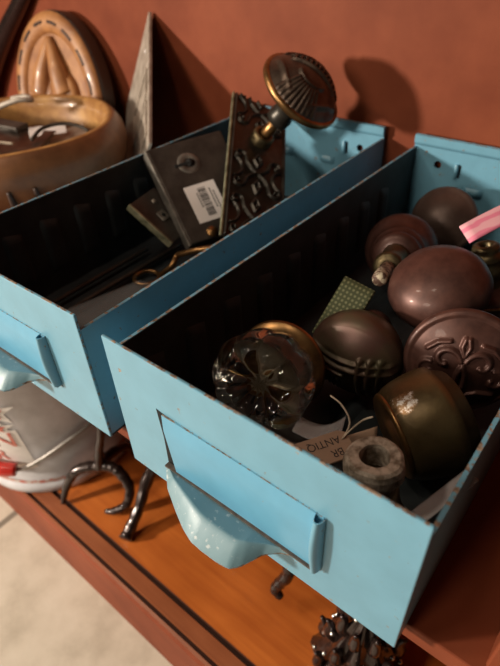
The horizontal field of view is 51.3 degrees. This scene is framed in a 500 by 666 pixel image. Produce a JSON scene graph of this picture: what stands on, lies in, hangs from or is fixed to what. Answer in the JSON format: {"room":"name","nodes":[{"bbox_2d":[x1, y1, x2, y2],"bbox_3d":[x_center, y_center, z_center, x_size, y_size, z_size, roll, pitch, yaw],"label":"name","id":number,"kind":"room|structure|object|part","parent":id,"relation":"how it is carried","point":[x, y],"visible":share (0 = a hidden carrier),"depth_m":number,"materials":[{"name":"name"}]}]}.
{"room":"antique shop","nodes":[
{"label":"antique shop","id":0,"kind":"room"},
{"bbox_2d":[0,497,171,665],"bbox_3d":[-1.188,0.923,-0.153,6.600,0.016,4.455,25,46,30],"label":"floor","id":1,"kind":"structure","parent":0,"point":[50,615],"depth_m":0.55,"materials":[{"name":"beige tile"}]},
{"bbox_2d":[0,0,499,665],"bbox_3d":[-0.153,-0.223,0.447,2.475,0.949,0.381,25,46,30],"label":"shelf unit","id":2,"kind":"object","parent":1,"relation":"on","point":[409,68],"visible":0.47,"depth_m":0.47,"materials":[{"name":"red paint"}]},
{"bbox_2d":[0,0,30,81],"bbox_3d":[-0.356,-0.422,0.754,0.256,0.224,0.034,25,46,30],"label":"bar","id":3,"kind":"object","parent":2,"relation":"on","point":[12,18],"visible":1,"depth_m":0.72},
{"bbox_2d":[0,94,126,211],"bbox_3d":[-0.250,-0.186,0.569,0.240,0.088,0.240,25,46,30],"label":"bowl","id":4,"kind":"object","parent":2,"relation":"on","point":[26,175],"visible":0.59,"depth_m":0.50,"materials":[{"name":"brown wood"}]},
{"bbox_2d":[0,141,13,144],"bbox_3d":[-0.278,-0.201,0.531,0.085,0.013,0.018,17,43,23],"label":"loop","id":5,"kind":"object","parent":4,"relation":"in","point":[1,142],"visible":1,"depth_m":0.52,"materials":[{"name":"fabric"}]},
{"bbox_2d":[0,118,28,133],"bbox_3d":[-0.283,-0.231,0.573,0.099,0.008,0.017,18,43,24],"label":"metal plate","id":6,"kind":"object","parent":4,"relation":"in","point":[12,126],"visible":1,"depth_m":0.55,"materials":[{"name":"metal"}]},
{"bbox_2d":[0,94,33,108],"bbox_3d":[-0.262,-0.261,0.587,0.040,0.012,0.024,3,39,7],"label":"metal clip","id":7,"kind":"object","parent":4,"relation":"in","point":[19,98],"visible":1,"depth_m":0.58,"materials":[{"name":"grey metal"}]},
{"bbox_2d":[0,130,55,154],"bbox_3d":[-0.248,-0.196,0.538,0.079,0.010,0.056,5,39,9],"label":"metal plate","id":8,"kind":"object","parent":4,"relation":"in","point":[22,142],"visible":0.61,"depth_m":0.54,"materials":[{"name":"brown metal"}]},
{"bbox_2d":[29,125,66,137],"bbox_3d":[-0.215,-0.215,0.552,0.038,0.004,0.025,-13,40,-13],"label":"price tag","id":9,"kind":"object","parent":4,"relation":"in","point":[59,129],"visible":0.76,"depth_m":0.55,"materials":[{"name":"white paper"}]},
{"bbox_2d":[30,122,88,141],"bbox_3d":[-0.198,-0.211,0.540,0.060,0.012,0.015,-17,41,-17],"label":"wire hook","id":10,"kind":"object","parent":4,"relation":"in","point":[44,127],"visible":0.98,"depth_m":0.54,"materials":[{"name":"metal"}]},
{"bbox_2d":[49,124,86,143],"bbox_3d":[-0.194,-0.211,0.562,0.043,0.010,0.053,-20,42,-21],"label":"metal plate","id":11,"kind":"object","parent":4,"relation":"in","point":[72,132],"visible":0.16,"depth_m":0.56,"materials":[{"name":"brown metal"}]},
{"bbox_2d":[0,382,130,492],"bbox_3d":[-0.234,0.038,0.579,0.228,0.201,0.230,25,46,30],"label":"pail","id":12,"kind":"object","parent":2,"relation":"on","point":[42,438],"visible":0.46,"depth_m":0.52,"materials":[{"name":"metal"}]},
{"bbox_3d":[-0.263,0.111,0.523,0.089,0.066,0.017,10,40,16],"label":"label panel","id":13,"kind":"part","parent":12,"relation":"part of","materials":[{"name":"white paint"}]},
{"bbox_2d":[17,9,115,110],"bbox_3d":[-0.248,-0.327,0.690,0.165,0.170,0.061,20,44,26],"label":"plaque","id":14,"kind":"object","parent":2,"relation":"on","point":[58,54],"visible":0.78,"depth_m":0.66,"materials":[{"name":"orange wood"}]},
{"bbox_2d":[61,427,134,514],"bbox_3d":[-0.149,0.091,0.502,0.072,0.205,0.095,25,46,30],"label":"iron stand","id":15,"kind":"object","parent":2,"relation":"on","point":[102,461],"visible":0.82,"depth_m":0.53,"materials":[{"name":"black metal"}]},
{"bbox_3d":[-0.179,0.155,0.547,0.051,0.051,0.015,-10,39,-9],"label":"leg","id":16,"kind":"part","parent":15,"relation":"part of","materials":[{"name":"black metal"}]},
{"bbox_3d":[-0.149,0.077,0.487,0.032,0.165,0.013,6,39,10],"label":"stem","id":17,"kind":"part","parent":15,"relation":"part of","materials":[{"name":"black metal"}]},
{"bbox_3d":[-0.137,0.159,0.538,0.038,0.051,0.037,0,39,3],"label":"leg","id":18,"kind":"part","parent":15,"relation":"part of","materials":[{"name":"black metal"}]},
{"bbox_3d":[-0.144,0.135,0.568,0.012,0.049,0.056,13,41,19],"label":"leg","id":19,"kind":"part","parent":15,"relation":"part of","materials":[{"name":"black metal"}]},
{"bbox_3d":[-0.247,0.201,0.609,2.475,0.091,0.028,25,46,30],"label":"moulding","id":20,"kind":"part","parent":2,"relation":"part of","materials":[{"name":"red paint"}]},
{"bbox_2d":[125,12,151,159],"bbox_3d":[-0.130,-0.251,0.581,0.056,0.168,0.208,-4,39,-1],"label":"metal plate","id":21,"kind":"object","parent":2,"relation":"on","point":[139,105],"visible":0.8,"depth_m":0.57,"materials":[{"name":"grey metal"}]},
{"bbox_3d":[-0.118,-0.224,0.559,0.002,0.065,0.100,5,66,-23],"label":"raised panel","id":22,"kind":"part","parent":21,"relation":"part of","materials":[{"name":"grey metal"}]},
{"bbox_2d":[0,106,385,436],"bbox_3d":[-0.054,-0.085,0.428,0.165,0.092,0.371,24,46,30],"label":"drawer box","id":23,"kind":"object","parent":2,"relation":"on","point":[53,242],"visible":0.66,"depth_m":0.41,"materials":[{"name":"blue paint"}]},
{"bbox_3d":[-0.160,0.023,0.340,0.094,0.011,0.024,24,46,30],"label":"finger pull","id":24,"kind":"part","parent":23,"relation":"part of","materials":[{"name":"blue metal"}]},
{"bbox_3d":[-0.151,-0.002,0.330,0.165,0.092,0.002,24,46,30],"label":"panel","id":25,"kind":"part","parent":23,"relation":"part of","materials":[{"name":"blue metal"}]},
{"bbox_2d":[52,248,147,303],"bbox_3d":[-0.133,-0.046,0.446,0.004,0.004,0.124,24,46,29],"label":"metal rod","id":26,"kind":"object","parent":23,"relation":"in","point":[112,268],"visible":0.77,"depth_m":0.45,"materials":[{"name":"metal"}]},
{"bbox_3d":[-0.110,-0.116,0.477,0.004,0.081,0.344,24,46,30],"label":"panel","id":27,"kind":"part","parent":23,"relation":"part of","materials":[{"name":"blue paint"}]},
{"bbox_2d":[67,243,181,311],"bbox_3d":[-0.112,-0.044,0.442,0.004,0.004,0.154,24,46,30],"label":"metal rod","id":28,"kind":"object","parent":23,"relation":"in","point":[139,268],"visible":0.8,"depth_m":0.44,"materials":[{"name":"metal"}]},
{"bbox_2d":[132,269,160,286],"bbox_3d":[-0.088,-0.047,0.446,0.025,0.004,0.025,25,46,30],"label":"ring","id":29,"kind":"object","parent":23,"relation":"in","point":[142,284],"visible":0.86,"depth_m":0.45,"materials":[{"name":"gold metal"}]},
{"bbox_2d":[126,188,179,247],"bbox_3d":[-0.077,-0.102,0.455,0.041,0.034,0.041,14,42,20],"label":"lock plate","id":30,"kind":"object","parent":23,"relation":"in","point":[149,209],"visible":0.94,"depth_m":0.45,"materials":[{"name":"metal"}]},
{"bbox_3d":[-0.045,-0.057,0.462,0.165,0.004,0.344,24,46,30],"label":"panel","id":31,"kind":"part","parent":23,"relation":"part of","materials":[{"name":"blue metal"}]},
{"bbox_2d":[158,245,210,276],"bbox_3d":[-0.042,-0.062,0.439,0.073,0.033,0.013,1,39,5],"label":"hook","id":32,"kind":"object","parent":23,"relation":"in","point":[199,249],"visible":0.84,"depth_m":0.44,"materials":[{"name":"gold metal"}]},
{"bbox_2d":[144,131,226,249],"bbox_3d":[-0.041,-0.128,0.466,0.075,0.075,0.087,-22,42,-22],"label":"lock","id":33,"kind":"object","parent":23,"relation":"in","point":[188,175],"visible":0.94,"depth_m":0.46,"materials":[{"name":"metal"}]},
{"bbox_3d":[-0.073,-0.115,0.454,0.002,0.015,0.097,-23,81,-18],"label":"edge plate","id":34,"kind":"part","parent":33,"relation":"part of","materials":[{"name":"grey metal"}]},
{"bbox_2d":[196,188,220,206],"bbox_3d":[-0.035,-0.115,0.455,0.016,0.001,0.025,-23,79,-17],"label":"print","id":35,"kind":"object","parent":33,"relation":"on","point":[208,188],"depth_m":0.46},
{"bbox_2d":[219,52,336,236],"bbox_3d":[0.027,-0.164,0.455,0.097,0.136,0.173,1,39,4],"label":"doorknob set","id":36,"kind":"object","parent":23,"relation":"in","point":[302,90],"visible":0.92,"depth_m":0.45,"materials":[{"name":"brown metal"}]},
{"bbox_3d":[0.007,-0.148,0.469,0.057,0.005,0.174,15,59,-22],"label":"plate","id":37,"kind":"part","parent":36,"relation":"part of","materials":[{"name":"brown metal"}]},
{"bbox_3d":[0.059,-0.179,0.539,0.165,0.092,0.002,24,46,30],"label":"panel","id":38,"kind":"part","parent":23,"relation":"part of","materials":[{"name":"blue metal"}]},
{"bbox_2d":[119,467,294,599],"bbox_3d":[-0.010,0.111,0.471,0.183,0.208,0.188,25,46,30],"label":"iron stand","id":39,"kind":"object","parent":2,"relation":"on","point":[285,577],"visible":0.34,"depth_m":0.52,"materials":[{"name":"black metal"}]},
{"bbox_3d":[-0.091,0.138,0.510,0.106,0.122,0.036,-23,43,-24],"label":"leg","id":40,"kind":"part","parent":39,"relation":"part of","materials":[{"name":"black metal"}]},
{"bbox_3d":[-0.002,0.152,0.464,0.026,0.102,0.138,-21,42,-21],"label":"arm","id":41,"kind":"part","parent":39,"relation":"part of","materials":[{"name":"black metal"}]},
{"bbox_2d":[101,133,499,646],"bbox_3d":[0.096,-0.014,0.330,0.165,0.092,0.371,25,46,30],"label":"drawer box","id":42,"kind":"object","parent":2,"relation":"on","point":[242,491],"visible":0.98,"depth_m":0.25,"materials":[{"name":"blue paint"}]},
{"bbox_3d":[-0.013,0.093,0.244,0.094,0.011,0.024,25,46,30],"label":"finger pull","id":43,"kind":"part","parent":42,"relation":"part of","materials":[{"name":"blue metal"}]},
{"bbox_3d":[0.041,-0.046,0.381,0.004,0.081,0.344,25,46,30],"label":"panel","id":44,"kind":"part","parent":42,"relation":"part of","materials":[{"name":"blue paint"}]},
{"bbox_3d":[-0.004,0.067,0.234,0.165,0.092,0.002,25,46,30],"label":"panel","id":45,"kind":"part","parent":42,"relation":"part of","materials":[{"name":"blue paint"}]},
{"bbox_2d":[212,320,325,432],"bbox_3d":[0.010,0.025,0.290,0.058,0.063,0.056,16,42,22],"label":"doorknob set","id":46,"kind":"object","parent":42,"relation":"in","point":[270,373],"visible":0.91,"depth_m":0.27,"materials":[{"name":"clear glass"}]},
{"bbox_2d":[295,395,372,463],"bbox_3d":[0.027,0.047,0.227,0.048,0.017,0.025,-28,45,-28],"label":"paper tag","id":47,"kind":"object","parent":42,"relation":"in","point":[331,447],"visible":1,"depth_m":0.23,"materials":[{"name":"beige paper"}]},
{"bbox_2d":[312,276,374,332],"bbox_3d":[0.059,-0.013,0.332,0.033,0.031,0.023,-33,47,-32],"label":"card","id":48,"kind":"object","parent":42,"relation":"in","point":[350,294],"visible":0.55,"depth_m":0.33,"materials":[{"name":"green paper"}]},
{"bbox_2d":[332,426,377,463],"bbox_3d":[0.054,0.059,0.275,0.032,0.010,0.010,-10,39,-9],"label":"paper scrap","id":49,"kind":"object","parent":42,"relation":"in","point":[372,431],"visible":0.26,"depth_m":0.28,"materials":[{"name":"beige paper"}]},
{"bbox_3d":[0.105,0.014,0.365,0.165,0.004,0.344,25,46,30],"label":"panel","id":50,"kind":"part","parent":42,"relation":"part of","materials":[{"name":"blue metal"}]},
{"bbox_2d":[312,309,403,396],"bbox_3d":[0.069,0.011,0.315,0.056,0.057,0.054,-18,41,-19],"label":"doorknob set","id":51,"kind":"object","parent":42,"relation":"in","point":[362,351],"visible":0.95,"depth_m":0.30,"materials":[{"name":"brown metal"}]},
{"bbox_2d":[343,436,405,507],"bbox_3d":[0.054,0.079,0.229,0.043,0.068,0.043,-23,43,-23],"label":"doorknob set","id":52,"kind":"object","parent":42,"relation":"in","point":[376,462],"visible":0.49,"depth_m":0.21,"materials":[{"name":"grey mottled grey-beige stone"}]},
{"bbox_2d":[365,213,438,285],"bbox_3d":[0.096,-0.049,0.384,0.055,0.059,0.109,25,46,30],"label":"doorknob set","id":53,"kind":"object","parent":42,"relation":"in","point":[395,237],"visible":0.74,"depth_m":0.39,"materials":[{"name":"brown metal"}]},
{"bbox_2d":[373,367,480,479],"bbox_3d":[0.090,0.046,0.268,0.046,0.057,0.056,-11,39,-10],"label":"doorknob set","id":54,"kind":"object","parent":42,"relation":"in","point":[423,411],"visible":0.9,"depth_m":0.25,"materials":[{"name":"gold metal"}]},
{"bbox_2d":[387,245,493,327],"bbox_3d":[0.115,-0.023,0.321,0.059,0.056,0.061,-26,44,-26],"label":"doorknob set","id":55,"kind":"object","parent":42,"relation":"in","point":[431,280],"visible":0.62,"depth_m":0.30,"materials":[{"name":"brown metal"}]},
{"bbox_2d":[412,186,478,247],"bbox_3d":[0.166,-0.094,0.433,0.052,0.051,0.049,-11,39,-10],"label":"doorknob set","id":56,"kind":"object","parent":42,"relation":"in","point":[445,209],"visible":0.8,"depth_m":0.42,"materials":[{"name":"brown metal"}]},
{"bbox_3d":[0.166,0.013,0.299,0.004,0.081,0.344,25,46,30],"label":"panel","id":57,"kind":"part","parent":42,"relation":"part of","materials":[{"name":"blue paint"}]},
{"bbox_2d":[403,308,499,408],"bbox_3d":[0.115,0.014,0.287,0.050,0.060,0.048,-16,40,-16],"label":"doorknob set","id":58,"kind":"object","parent":42,"relation":"in","point":[463,344],"visible":0.85,"depth_m":0.28,"materials":[{"name":"brown metal"}]},
{"bbox_3d":[0.211,-0.107,0.440,0.165,0.092,0.002,25,46,30],"label":"panel","id":59,"kind":"part","parent":42,"relation":"part of","materials":[{"name":"blue paint"}]},
{"bbox_2d":[459,205,499,242],"bbox_3d":[0.167,-0.076,0.337,0.084,0.009,0.018,-20,42,-21],"label":"ticket","id":60,"kind":"object","parent":42,"relation":"in","point":[487,222],"visible":1,"depth_m":0.33,"materials":[{"name":"pink paper"}]},
{"bbox_2d":[471,240,499,317],"bbox_3d":[0.163,-0.032,0.353,0.056,0.063,0.056,15,42,20],"label":"doorknob set","id":61,"kind":"object","parent":42,"relation":"in","point":[488,251],"visible":0.38,"depth_m":0.34,"materials":[{"name":"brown metal"}]},
{"bbox_2d":[310,606,407,665],"bbox_3d":[0.086,0.227,0.391,0.076,0.116,0.076,-29,45,-29],"label":"finial","id":62,"kind":"object","parent":2,"relation":"on","point":[341,640],"visible":0.52,"depth_m":0.38,"materials":[{"name":"metal"}]}
]}

